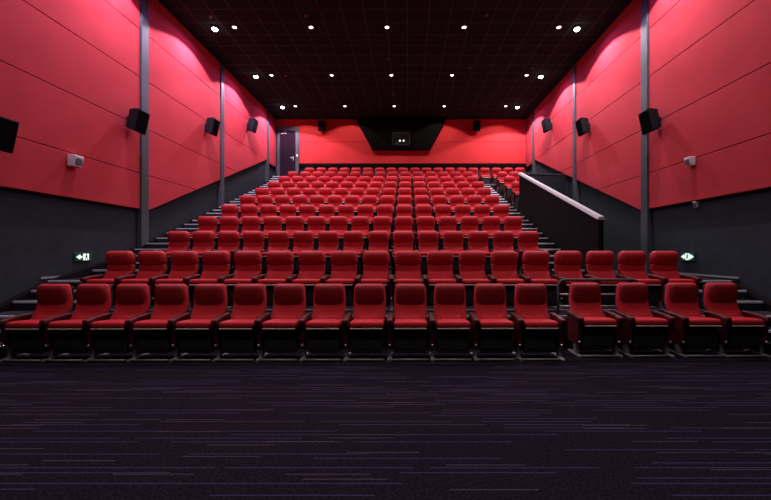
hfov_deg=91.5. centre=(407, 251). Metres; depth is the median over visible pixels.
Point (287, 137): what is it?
door
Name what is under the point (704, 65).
wall
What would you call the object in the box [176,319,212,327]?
seat cushion
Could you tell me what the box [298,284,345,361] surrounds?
seat
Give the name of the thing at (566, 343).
floor
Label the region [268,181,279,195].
seat
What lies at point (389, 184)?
seat
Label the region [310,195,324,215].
seat
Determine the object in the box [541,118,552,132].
wall speaker
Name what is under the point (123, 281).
seat cushion
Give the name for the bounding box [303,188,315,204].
seat
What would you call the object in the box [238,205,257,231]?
seat
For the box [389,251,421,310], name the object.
seat
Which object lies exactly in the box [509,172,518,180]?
seat
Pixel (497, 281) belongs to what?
seat cushion
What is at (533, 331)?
seat
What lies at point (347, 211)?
seat
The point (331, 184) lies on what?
seat
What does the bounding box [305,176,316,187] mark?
seat
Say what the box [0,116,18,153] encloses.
wall speaker
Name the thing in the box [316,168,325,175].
seat
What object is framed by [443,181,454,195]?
seat
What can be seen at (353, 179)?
seat
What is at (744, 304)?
staircase
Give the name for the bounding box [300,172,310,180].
seat
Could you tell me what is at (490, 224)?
seat
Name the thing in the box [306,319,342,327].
seat cushion
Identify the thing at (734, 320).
seat cushion
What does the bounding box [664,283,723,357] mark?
seat
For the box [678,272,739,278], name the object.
baseboard
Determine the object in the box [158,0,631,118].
ceiling
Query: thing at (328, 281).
seat cushion
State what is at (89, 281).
seat cushion
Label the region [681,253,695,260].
exit sign
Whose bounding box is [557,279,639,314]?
guard rail
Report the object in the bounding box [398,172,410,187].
seat
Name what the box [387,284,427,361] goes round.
seat
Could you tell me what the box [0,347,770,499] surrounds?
floor
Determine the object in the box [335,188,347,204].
seat
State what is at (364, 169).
seat
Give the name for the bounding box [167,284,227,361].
seat
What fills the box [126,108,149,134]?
wall speaker
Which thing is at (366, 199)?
seat
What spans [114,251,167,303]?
seat
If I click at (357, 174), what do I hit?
seat
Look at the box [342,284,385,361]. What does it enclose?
seat
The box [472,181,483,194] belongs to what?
seat
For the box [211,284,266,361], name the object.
seat
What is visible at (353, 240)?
seat
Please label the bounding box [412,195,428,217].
seat
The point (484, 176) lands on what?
seat
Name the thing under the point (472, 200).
seat
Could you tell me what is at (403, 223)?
seat
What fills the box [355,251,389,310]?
seat
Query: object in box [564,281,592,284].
seat cushion
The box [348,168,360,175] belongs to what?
seat
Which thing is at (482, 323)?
seat cushion
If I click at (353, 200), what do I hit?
seat
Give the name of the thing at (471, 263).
seat
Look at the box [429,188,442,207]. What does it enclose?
seat
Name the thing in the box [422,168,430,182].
seat
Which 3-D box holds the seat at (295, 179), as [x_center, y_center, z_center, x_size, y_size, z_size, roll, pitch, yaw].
[-4.564,-2.631,15.285,0.542,0.980,0.560,0,0,0]
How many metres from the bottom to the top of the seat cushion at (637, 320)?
0.114 m
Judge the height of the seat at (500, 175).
0.980 m
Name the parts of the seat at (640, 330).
armrest, panel, backrest, trim, foot rail, panel, armrest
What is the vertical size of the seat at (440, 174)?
0.980 m
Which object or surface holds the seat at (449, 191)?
on the floor at (566, 343)
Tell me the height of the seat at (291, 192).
0.980 m
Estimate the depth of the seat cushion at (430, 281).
6.07 m
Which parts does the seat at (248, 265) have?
armrest, backrest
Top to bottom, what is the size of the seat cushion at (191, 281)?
0.114 m
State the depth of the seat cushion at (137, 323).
4.84 m
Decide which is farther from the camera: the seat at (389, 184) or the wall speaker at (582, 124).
the seat at (389, 184)
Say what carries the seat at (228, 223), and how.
on the floor at (566, 343)
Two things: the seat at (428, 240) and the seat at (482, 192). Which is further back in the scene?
the seat at (482, 192)
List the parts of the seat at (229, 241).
backrest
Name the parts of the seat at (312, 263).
armrest, backrest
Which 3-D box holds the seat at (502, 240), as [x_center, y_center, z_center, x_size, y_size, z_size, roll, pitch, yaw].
[2.087,0.027,8.145,0.542,0.980,0.560,0,0,0]
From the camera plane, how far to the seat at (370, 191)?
13.00 m
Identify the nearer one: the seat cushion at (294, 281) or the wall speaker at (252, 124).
the seat cushion at (294, 281)
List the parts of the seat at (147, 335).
armrest, panel, foot rail, trim, backrest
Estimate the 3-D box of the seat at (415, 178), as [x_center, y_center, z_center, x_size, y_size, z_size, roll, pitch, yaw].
[0.424,-2.631,15.285,0.542,0.980,0.560,0,0,0]
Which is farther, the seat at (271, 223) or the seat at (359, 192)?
the seat at (359, 192)
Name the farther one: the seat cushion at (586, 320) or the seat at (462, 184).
the seat at (462, 184)
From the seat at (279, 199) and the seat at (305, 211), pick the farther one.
the seat at (279, 199)
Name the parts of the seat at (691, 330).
armrest, panel, backrest, trim, foot rail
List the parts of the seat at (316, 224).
backrest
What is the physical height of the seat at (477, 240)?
0.980 m
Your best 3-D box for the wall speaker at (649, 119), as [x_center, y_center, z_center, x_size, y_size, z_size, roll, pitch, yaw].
[5.680,-3.048,8.750,0.395,0.528,0.370,0,0,0]
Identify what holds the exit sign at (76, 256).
attached to the wall at (72, 72)
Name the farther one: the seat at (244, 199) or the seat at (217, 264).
the seat at (244, 199)
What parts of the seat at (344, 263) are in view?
armrest, backrest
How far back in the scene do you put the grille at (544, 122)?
15.16 m
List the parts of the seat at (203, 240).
backrest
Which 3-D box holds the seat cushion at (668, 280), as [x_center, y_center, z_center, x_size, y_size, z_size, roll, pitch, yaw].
[4.450,0.497,6.250,0.445,0.114,0.370,0,0,0]
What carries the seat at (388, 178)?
on the floor at (566, 343)
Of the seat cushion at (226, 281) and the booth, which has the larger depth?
the booth
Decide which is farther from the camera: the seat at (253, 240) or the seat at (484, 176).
the seat at (484, 176)
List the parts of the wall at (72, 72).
wall panel, wall panel, wall panel, wall panel, wall panel, wall panel, wall panel, wall panel, wall panel, wall panel, wall panel, wall panel, wall panel, wall panel, wall panel, wall panel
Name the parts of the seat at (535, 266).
armrest, backrest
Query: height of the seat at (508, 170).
0.980 m
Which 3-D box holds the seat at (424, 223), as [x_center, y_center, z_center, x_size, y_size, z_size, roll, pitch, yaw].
[0.424,-0.416,9.335,0.542,0.980,0.560,0,0,0]
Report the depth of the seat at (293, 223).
9.44 m
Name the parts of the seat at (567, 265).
armrest, panel, backrest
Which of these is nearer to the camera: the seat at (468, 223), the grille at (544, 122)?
the seat at (468, 223)
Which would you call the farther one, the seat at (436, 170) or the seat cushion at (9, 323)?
the seat at (436, 170)
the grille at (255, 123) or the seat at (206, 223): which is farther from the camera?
the grille at (255, 123)
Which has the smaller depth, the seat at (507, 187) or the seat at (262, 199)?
the seat at (262, 199)
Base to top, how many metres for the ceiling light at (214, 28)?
0.116 m
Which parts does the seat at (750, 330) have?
panel, armrest, backrest, trim, foot rail, armrest, panel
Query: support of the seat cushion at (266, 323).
on the seat at (280, 334)
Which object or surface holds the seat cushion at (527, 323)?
on the seat at (533, 331)
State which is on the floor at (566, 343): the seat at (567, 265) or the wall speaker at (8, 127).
the seat at (567, 265)
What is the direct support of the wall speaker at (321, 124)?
attached to the wall at (499, 143)
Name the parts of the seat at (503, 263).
armrest, backrest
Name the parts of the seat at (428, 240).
backrest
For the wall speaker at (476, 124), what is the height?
0.514 m
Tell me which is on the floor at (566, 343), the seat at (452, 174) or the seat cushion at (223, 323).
the seat at (452, 174)
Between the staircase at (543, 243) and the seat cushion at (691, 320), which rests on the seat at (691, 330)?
the seat cushion at (691, 320)
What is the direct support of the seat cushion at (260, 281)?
on the seat at (280, 266)
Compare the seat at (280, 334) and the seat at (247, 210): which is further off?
the seat at (247, 210)
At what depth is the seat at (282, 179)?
15.38 m
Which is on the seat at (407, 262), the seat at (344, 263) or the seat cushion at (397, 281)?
the seat cushion at (397, 281)
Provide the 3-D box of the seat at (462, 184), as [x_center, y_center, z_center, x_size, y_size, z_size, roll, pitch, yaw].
[2.087,-2.188,14.095,0.542,0.980,0.560,0,0,0]
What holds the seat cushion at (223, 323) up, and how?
on the seat at (238, 334)
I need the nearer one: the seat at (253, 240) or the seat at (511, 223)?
the seat at (253, 240)
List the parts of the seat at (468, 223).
backrest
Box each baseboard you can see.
[40,276,57,278]
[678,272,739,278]
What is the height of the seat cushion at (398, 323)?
0.114 m
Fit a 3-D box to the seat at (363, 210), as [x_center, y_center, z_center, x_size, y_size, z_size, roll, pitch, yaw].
[-1.239,-0.859,10.525,0.542,0.980,0.560,0,0,0]
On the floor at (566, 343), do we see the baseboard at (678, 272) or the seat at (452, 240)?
the seat at (452, 240)
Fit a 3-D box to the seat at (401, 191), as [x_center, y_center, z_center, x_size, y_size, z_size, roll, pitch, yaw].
[-0.130,-1.745,12.905,0.542,0.980,0.560,0,0,0]
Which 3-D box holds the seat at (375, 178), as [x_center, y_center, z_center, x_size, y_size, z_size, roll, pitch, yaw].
[-1.239,-2.631,15.285,0.542,0.980,0.560,0,0,0]
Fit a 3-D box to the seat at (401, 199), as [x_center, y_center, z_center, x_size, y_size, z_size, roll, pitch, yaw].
[-0.130,-1.302,11.715,0.542,0.980,0.560,0,0,0]
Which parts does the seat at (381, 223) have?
backrest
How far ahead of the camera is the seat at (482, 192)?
13.00 m
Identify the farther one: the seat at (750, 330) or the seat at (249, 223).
the seat at (249, 223)
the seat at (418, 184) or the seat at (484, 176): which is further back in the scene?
the seat at (484, 176)
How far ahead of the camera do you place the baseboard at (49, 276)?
6.89 m
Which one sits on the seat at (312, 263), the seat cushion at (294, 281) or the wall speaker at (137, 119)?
the seat cushion at (294, 281)
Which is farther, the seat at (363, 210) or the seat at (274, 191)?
the seat at (274, 191)
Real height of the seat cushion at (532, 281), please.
0.114 m
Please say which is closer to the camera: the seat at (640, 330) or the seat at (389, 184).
the seat at (640, 330)
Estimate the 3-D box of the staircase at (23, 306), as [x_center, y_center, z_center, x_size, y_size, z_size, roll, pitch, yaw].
[-5.952,-1.102,11.762,1.055,5.044,13.536,0,0,0]
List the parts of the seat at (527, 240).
panel, backrest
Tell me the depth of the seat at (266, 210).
10.63 m
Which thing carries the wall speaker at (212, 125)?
attached to the wall at (72, 72)
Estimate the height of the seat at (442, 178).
0.980 m
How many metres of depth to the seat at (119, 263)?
6.41 m
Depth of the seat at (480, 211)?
10.62 m
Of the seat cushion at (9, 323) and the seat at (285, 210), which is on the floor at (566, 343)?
the seat at (285, 210)
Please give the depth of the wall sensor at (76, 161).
7.21 m
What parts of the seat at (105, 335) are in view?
armrest, panel, foot rail, trim, backrest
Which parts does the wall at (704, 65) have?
wall panel, wall panel, wall panel, wall panel, wall panel, wall panel, wall panel, wall panel, wall panel, wall panel, wall panel, wall panel, wall panel, wall panel, wall panel, wall panel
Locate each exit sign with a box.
[73,253,91,260]
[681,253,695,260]
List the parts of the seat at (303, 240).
backrest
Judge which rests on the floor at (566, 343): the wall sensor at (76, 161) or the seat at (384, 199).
the seat at (384, 199)
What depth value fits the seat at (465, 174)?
16.57 m
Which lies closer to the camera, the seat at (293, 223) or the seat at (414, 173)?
the seat at (293, 223)
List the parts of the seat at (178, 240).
backrest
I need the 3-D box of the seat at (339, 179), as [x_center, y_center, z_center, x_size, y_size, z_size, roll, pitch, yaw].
[-2.902,-2.631,15.285,0.542,0.980,0.560,0,0,0]
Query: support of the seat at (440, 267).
on the floor at (566, 343)
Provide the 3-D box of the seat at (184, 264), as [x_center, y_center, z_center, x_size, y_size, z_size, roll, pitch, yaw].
[-3.914,0.470,6.325,0.542,0.980,0.560,0,0,0]
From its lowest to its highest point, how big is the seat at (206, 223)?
0.980 m
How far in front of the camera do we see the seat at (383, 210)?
10.62 m
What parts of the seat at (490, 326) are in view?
panel, armrest, backrest, foot rail, trim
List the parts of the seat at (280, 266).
armrest, backrest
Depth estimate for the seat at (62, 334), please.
4.93 m
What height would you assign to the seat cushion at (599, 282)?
0.114 m
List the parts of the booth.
port frame, port glass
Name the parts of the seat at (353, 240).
backrest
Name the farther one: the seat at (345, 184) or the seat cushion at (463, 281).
the seat at (345, 184)
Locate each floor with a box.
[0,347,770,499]
[70,184,739,346]
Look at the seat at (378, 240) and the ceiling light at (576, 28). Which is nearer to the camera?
the seat at (378, 240)
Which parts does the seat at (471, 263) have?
armrest, backrest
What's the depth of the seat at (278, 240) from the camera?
8.24 m
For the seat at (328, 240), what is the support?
on the floor at (566, 343)
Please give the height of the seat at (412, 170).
0.980 m
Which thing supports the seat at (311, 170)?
on the floor at (566, 343)
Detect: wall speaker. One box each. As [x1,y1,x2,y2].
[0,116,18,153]
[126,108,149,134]
[205,117,219,136]
[247,118,257,132]
[318,121,324,130]
[473,121,479,130]
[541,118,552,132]
[575,117,590,136]
[638,108,660,134]
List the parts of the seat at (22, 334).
panel, armrest, foot rail, trim, backrest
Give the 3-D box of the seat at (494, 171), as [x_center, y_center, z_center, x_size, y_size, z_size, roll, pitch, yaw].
[4.191,-3.517,17.665,0.542,0.980,0.560,0,0,0]
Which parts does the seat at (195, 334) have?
armrest, panel, foot rail, trim, backrest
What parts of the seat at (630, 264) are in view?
armrest, backrest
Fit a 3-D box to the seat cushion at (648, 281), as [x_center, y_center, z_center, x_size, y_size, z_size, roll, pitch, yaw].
[3.895,0.497,6.250,0.445,0.114,0.370,0,0,0]
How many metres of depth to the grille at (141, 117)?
8.70 m
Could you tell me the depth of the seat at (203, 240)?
8.24 m
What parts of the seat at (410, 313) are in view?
armrest, panel, foot rail, trim, backrest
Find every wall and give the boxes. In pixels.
[0,0,275,311]
[275,119,526,183]
[524,173,565,195]
[526,0,770,311]
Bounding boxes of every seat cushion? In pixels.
[5,319,42,328]
[48,319,85,327]
[87,279,115,284]
[91,319,127,327]
[121,279,149,284]
[133,319,169,327]
[155,279,184,284]
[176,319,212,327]
[189,279,218,284]
[219,319,255,327]
[224,279,252,284]
[258,279,286,284]
[262,319,299,327]
[292,279,320,284]
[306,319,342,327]
[326,279,355,284]
[349,319,384,327]
[360,279,388,284]
[394,279,421,284]
[394,319,427,327]
[428,279,455,284]
[435,319,469,327]
[461,279,489,284]
[478,319,513,327]
[495,279,523,284]
[523,319,558,327]
[530,279,557,284]
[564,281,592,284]
[582,317,616,324]
[598,281,626,284]
[632,279,660,284]
[633,317,667,324]
[666,279,694,283]
[687,317,720,324]
[729,317,763,324]
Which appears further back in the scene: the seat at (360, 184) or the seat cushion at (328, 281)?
the seat at (360, 184)
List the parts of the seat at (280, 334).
armrest, panel, foot rail, trim, backrest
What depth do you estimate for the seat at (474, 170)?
17.77 m
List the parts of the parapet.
rail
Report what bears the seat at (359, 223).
on the floor at (566, 343)
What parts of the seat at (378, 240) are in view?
backrest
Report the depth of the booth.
18.34 m
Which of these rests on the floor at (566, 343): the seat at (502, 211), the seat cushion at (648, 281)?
the seat at (502, 211)
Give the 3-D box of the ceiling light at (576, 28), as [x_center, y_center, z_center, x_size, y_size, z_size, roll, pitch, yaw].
[4.970,-6.546,11.000,0.180,0.116,0.180,0,0,0]
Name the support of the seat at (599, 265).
on the floor at (566, 343)
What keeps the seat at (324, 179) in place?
on the floor at (566, 343)
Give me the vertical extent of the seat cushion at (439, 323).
0.114 m
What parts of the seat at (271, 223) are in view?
backrest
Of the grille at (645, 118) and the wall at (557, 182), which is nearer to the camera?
the grille at (645, 118)
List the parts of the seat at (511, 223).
backrest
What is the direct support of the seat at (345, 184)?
on the floor at (566, 343)
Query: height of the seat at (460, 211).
0.980 m
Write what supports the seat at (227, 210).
on the floor at (566, 343)
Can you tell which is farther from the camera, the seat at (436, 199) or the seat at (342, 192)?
the seat at (342, 192)
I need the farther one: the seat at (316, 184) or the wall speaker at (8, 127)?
the seat at (316, 184)
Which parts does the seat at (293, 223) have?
backrest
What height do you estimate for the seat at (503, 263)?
0.980 m
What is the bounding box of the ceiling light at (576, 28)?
[574,25,579,31]
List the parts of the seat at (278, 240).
backrest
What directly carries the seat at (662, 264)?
on the floor at (566, 343)
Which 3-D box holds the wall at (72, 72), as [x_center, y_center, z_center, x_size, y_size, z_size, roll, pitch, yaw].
[-6.652,-2.590,8.700,0.336,8.020,20.400,0,0,0]
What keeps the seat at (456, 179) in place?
on the floor at (566, 343)
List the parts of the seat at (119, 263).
armrest, backrest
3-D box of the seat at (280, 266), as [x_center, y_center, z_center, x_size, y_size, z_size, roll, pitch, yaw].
[-2.249,0.470,6.325,0.542,0.980,0.560,0,0,0]
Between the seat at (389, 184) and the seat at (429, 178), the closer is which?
the seat at (389, 184)
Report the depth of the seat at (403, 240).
8.24 m
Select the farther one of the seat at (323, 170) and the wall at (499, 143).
the wall at (499, 143)
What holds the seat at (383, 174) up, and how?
on the floor at (566, 343)
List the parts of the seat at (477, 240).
backrest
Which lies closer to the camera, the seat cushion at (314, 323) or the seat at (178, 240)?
the seat cushion at (314, 323)
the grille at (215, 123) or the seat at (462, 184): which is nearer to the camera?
the grille at (215, 123)
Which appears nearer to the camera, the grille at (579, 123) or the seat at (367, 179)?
the grille at (579, 123)
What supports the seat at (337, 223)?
on the floor at (566, 343)
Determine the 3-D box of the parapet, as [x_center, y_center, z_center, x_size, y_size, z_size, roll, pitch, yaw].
[3.720,-1.054,9.777,0.150,3.143,5.185,0,0,0]
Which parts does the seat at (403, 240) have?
panel, backrest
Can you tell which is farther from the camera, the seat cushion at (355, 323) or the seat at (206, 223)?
the seat at (206, 223)
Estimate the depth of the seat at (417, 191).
12.99 m
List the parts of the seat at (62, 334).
armrest, panel, foot rail, trim, backrest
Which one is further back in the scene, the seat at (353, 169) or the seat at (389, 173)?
the seat at (353, 169)
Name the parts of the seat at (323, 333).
armrest, panel, foot rail, trim, backrest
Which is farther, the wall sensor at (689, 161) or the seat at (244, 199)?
the seat at (244, 199)
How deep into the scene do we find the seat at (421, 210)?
10.62 m
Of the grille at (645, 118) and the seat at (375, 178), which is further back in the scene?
the seat at (375, 178)
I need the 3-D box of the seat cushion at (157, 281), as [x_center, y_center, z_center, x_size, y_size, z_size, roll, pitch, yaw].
[-3.875,0.497,6.250,0.445,0.114,0.370,0,0,0]
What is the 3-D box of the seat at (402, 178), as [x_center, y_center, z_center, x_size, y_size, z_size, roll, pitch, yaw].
[-0.130,-2.631,15.285,0.542,0.980,0.560,0,0,0]
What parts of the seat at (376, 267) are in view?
armrest, backrest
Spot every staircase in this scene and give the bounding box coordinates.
[0,176,278,358]
[483,186,584,276]
[698,280,770,354]
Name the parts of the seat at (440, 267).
armrest, panel, backrest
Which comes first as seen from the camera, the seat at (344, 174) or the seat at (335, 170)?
the seat at (344, 174)
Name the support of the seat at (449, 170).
on the floor at (566, 343)
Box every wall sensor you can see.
[67,155,83,167]
[684,157,695,166]
[693,201,698,207]
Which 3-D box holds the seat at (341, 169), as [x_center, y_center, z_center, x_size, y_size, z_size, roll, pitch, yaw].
[-3.024,-3.517,17.665,0.542,0.980,0.560,0,0,0]
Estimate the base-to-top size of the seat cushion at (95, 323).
0.114 m
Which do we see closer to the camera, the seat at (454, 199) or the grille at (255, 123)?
the seat at (454, 199)
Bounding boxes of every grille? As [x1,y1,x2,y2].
[135,109,149,133]
[212,119,219,135]
[253,119,257,132]
[541,119,546,132]
[575,119,582,135]
[638,109,651,133]
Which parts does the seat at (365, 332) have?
armrest, panel, foot rail, trim, backrest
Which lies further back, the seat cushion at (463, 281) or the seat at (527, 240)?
the seat at (527, 240)
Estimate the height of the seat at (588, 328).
0.970 m
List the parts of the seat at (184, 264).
armrest, panel, backrest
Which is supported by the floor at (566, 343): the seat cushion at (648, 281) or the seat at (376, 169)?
the seat at (376, 169)
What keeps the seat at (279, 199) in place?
on the floor at (566, 343)
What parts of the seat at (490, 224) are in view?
backrest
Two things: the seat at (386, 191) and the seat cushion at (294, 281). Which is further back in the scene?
the seat at (386, 191)
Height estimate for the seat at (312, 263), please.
0.980 m
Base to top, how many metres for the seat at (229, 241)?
0.980 m
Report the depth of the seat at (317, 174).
16.57 m
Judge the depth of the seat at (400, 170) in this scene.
17.75 m
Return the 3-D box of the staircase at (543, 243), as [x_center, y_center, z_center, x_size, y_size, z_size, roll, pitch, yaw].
[3.317,-1.198,12.307,0.645,3.669,9.226,0,0,0]
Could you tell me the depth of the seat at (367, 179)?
15.38 m
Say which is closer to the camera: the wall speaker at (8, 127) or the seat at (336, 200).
the wall speaker at (8, 127)
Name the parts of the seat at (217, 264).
armrest, panel, backrest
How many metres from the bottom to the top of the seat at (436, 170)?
0.980 m
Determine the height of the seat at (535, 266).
0.980 m
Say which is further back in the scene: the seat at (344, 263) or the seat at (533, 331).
the seat at (344, 263)
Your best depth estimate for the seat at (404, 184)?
14.19 m
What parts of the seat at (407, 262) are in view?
armrest, panel, backrest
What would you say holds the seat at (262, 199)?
on the floor at (566, 343)
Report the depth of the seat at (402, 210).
10.62 m
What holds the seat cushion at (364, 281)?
on the seat at (376, 267)
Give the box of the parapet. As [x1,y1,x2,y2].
[518,172,605,273]
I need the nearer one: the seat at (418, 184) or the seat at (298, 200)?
the seat at (298, 200)
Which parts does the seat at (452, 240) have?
backrest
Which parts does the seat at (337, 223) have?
backrest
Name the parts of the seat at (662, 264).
armrest, panel, backrest, panel, armrest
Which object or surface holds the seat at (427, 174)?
on the floor at (566, 343)
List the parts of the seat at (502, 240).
backrest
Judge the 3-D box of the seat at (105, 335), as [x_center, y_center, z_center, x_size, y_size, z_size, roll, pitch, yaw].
[-3.917,0.935,5.093,0.548,0.970,0.565,0,0,0]
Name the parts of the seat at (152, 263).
armrest, backrest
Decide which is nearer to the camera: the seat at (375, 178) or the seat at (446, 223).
the seat at (446, 223)
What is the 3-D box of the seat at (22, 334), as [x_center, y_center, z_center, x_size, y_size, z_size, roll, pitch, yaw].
[-5.011,0.935,5.085,0.548,0.970,0.565,0,0,0]
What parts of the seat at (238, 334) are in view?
armrest, panel, foot rail, trim, backrest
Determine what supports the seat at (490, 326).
on the floor at (574, 428)
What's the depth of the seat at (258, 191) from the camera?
13.00 m
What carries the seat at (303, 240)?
on the floor at (566, 343)
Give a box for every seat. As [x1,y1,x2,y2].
[0,284,73,361]
[39,284,112,361]
[80,251,135,310]
[82,284,150,361]
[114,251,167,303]
[125,284,188,361]
[148,251,198,310]
[154,231,189,275]
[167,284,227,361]
[180,231,214,271]
[183,251,230,310]
[189,216,216,250]
[206,231,239,271]
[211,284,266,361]
[214,216,238,249]
[217,205,237,231]
[217,251,261,310]
[230,231,264,275]
[238,195,254,218]
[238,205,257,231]
[238,216,260,249]
[252,251,293,310]
[254,284,305,361]
[255,188,268,206]
[257,195,271,217]
[258,231,288,275]
[260,205,276,231]
[263,216,281,249]
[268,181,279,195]
[271,188,284,204]
[275,195,289,215]
[279,176,289,187]
[279,205,295,230]
[282,181,294,194]
[285,216,303,250]
[285,231,313,271]
[286,251,325,310]
[287,188,300,204]
[288,172,297,181]
[292,176,303,187]
[292,195,306,215]
[297,181,308,194]
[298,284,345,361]
[299,205,315,230]
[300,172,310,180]
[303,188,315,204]
[305,168,314,175]
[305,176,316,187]
[307,216,325,250]
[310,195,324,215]
[311,231,338,275]
[312,181,323,194]
[313,172,322,180]
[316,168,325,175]
[318,205,334,230]
[319,176,329,187]
[319,188,331,204]
[320,251,357,310]
[325,172,335,180]
[326,181,337,194]
[327,195,341,215]
[328,168,337,174]
[329,216,347,250]
[332,176,343,187]
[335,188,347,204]
[336,168,349,175]
[337,231,363,275]
[338,172,347,180]
[338,205,353,230]
[341,181,352,194]
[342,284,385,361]
[345,195,359,215]
[346,176,356,187]
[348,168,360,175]
[350,172,360,181]
[351,188,363,204]
[351,216,368,249]
[355,181,367,194]
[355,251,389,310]
[357,205,373,231]
[359,176,370,187]
[361,168,372,175]
[362,195,376,217]
[362,231,388,271]
[363,172,372,181]
[366,188,379,212]
[370,181,381,203]
[373,168,384,176]
[373,176,383,189]
[373,205,392,231]
[373,216,390,250]
[375,172,385,182]
[376,195,393,222]
[379,188,395,212]
[382,181,396,203]
[384,176,396,195]
[385,168,395,181]
[385,172,397,189]
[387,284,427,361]
[388,231,413,275]
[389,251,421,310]
[391,216,412,254]
[393,205,411,231]
[394,195,411,217]
[396,188,411,205]
[397,176,410,188]
[397,181,410,196]
[398,168,407,179]
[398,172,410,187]
[410,168,419,179]
[411,172,422,189]
[411,176,423,190]
[412,181,425,203]
[412,188,426,212]
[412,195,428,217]
[413,205,431,232]
[414,216,434,250]
[414,231,438,275]
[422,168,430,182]
[422,251,455,310]
[424,172,435,184]
[425,176,437,195]
[427,181,439,203]
[428,284,471,360]
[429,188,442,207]
[431,195,446,217]
[433,168,442,176]
[434,205,450,231]
[438,172,447,181]
[438,216,456,250]
[440,176,450,187]
[440,231,463,275]
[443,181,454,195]
[445,168,454,175]
[446,188,458,204]
[450,172,460,181]
[450,195,463,215]
[453,176,464,187]
[454,205,470,230]
[455,251,489,310]
[456,168,465,175]
[457,181,468,194]
[460,216,478,250]
[462,188,474,204]
[463,172,472,180]
[465,231,491,275]
[467,176,477,187]
[467,195,481,215]
[468,168,478,180]
[469,284,515,360]
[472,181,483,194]
[474,205,489,230]
[478,188,490,204]
[479,168,490,183]
[482,216,500,250]
[485,195,498,215]
[487,251,523,310]
[490,231,518,275]
[491,168,500,183]
[493,205,509,230]
[495,172,506,189]
[502,176,514,195]
[503,168,512,175]
[504,216,522,250]
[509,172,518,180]
[510,181,518,202]
[510,284,565,360]
[515,168,524,172]
[515,231,549,274]
[519,251,559,310]
[552,251,592,310]
[566,283,624,357]
[584,251,626,310]
[614,283,675,357]
[616,251,662,310]
[648,251,701,310]
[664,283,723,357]
[702,283,770,357]
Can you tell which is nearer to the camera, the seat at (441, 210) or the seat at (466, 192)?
the seat at (441, 210)
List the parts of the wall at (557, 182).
rail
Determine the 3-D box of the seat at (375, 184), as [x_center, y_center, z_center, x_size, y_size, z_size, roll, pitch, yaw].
[-1.239,-2.188,14.095,0.542,0.980,0.560,0,0,0]
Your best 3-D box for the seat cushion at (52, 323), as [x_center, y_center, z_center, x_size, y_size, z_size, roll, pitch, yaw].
[-4.422,0.957,5.012,0.445,0.114,0.370,0,0,0]
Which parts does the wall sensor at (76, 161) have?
plate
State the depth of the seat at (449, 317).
4.94 m
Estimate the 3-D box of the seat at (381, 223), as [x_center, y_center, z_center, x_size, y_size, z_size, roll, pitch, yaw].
[-0.684,-0.416,9.335,0.542,0.980,0.560,0,0,0]
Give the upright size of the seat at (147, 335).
0.970 m
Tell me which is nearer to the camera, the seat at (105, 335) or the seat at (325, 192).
the seat at (105, 335)
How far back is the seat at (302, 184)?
14.19 m
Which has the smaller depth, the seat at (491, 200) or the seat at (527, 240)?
the seat at (527, 240)
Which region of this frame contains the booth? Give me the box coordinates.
[355,117,446,149]
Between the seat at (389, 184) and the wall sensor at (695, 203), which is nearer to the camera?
the wall sensor at (695, 203)
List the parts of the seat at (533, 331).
armrest, panel, backrest, foot rail, trim, armrest, panel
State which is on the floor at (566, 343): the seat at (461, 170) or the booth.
the seat at (461, 170)
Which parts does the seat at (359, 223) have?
backrest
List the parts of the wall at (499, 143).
wall panel, wall panel, wall panel, dado rail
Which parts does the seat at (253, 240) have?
panel, backrest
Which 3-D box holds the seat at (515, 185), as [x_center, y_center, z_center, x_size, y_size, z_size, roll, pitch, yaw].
[4.200,-2.188,14.095,0.620,0.980,0.560,0,0,0]
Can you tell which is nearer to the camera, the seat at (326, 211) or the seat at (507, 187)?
the seat at (326, 211)
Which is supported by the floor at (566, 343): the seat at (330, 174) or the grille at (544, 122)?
the seat at (330, 174)
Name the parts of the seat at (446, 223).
backrest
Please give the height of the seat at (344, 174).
0.980 m
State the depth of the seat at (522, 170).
17.75 m
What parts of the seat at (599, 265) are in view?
armrest, backrest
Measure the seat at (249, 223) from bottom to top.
0.980 m
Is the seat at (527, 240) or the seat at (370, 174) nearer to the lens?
the seat at (527, 240)
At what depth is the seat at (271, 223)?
9.44 m
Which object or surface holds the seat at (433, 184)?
on the floor at (566, 343)
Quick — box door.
[277,127,299,175]
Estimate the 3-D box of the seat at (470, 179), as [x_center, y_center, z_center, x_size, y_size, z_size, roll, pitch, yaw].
[2.680,-2.631,15.285,0.620,0.980,0.560,0,0,0]
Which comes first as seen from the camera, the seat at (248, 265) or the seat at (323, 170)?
the seat at (248, 265)
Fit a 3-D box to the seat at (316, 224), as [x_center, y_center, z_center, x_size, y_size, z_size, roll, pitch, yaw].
[-2.347,-0.416,9.335,0.542,0.980,0.560,0,0,0]
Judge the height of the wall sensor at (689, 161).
0.180 m
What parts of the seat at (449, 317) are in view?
armrest, panel, backrest, foot rail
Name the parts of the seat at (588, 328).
panel, armrest, backrest, trim, foot rail, panel, armrest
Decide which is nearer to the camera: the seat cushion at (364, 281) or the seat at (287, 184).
the seat cushion at (364, 281)
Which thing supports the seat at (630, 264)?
on the floor at (566, 343)
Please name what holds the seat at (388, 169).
on the floor at (566, 343)
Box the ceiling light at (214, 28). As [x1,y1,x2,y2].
[211,25,217,31]
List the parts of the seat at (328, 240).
backrest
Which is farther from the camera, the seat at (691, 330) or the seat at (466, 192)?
the seat at (466, 192)
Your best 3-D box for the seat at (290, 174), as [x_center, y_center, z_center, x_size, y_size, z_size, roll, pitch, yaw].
[-5.119,-3.074,16.475,0.542,0.980,0.560,0,0,0]

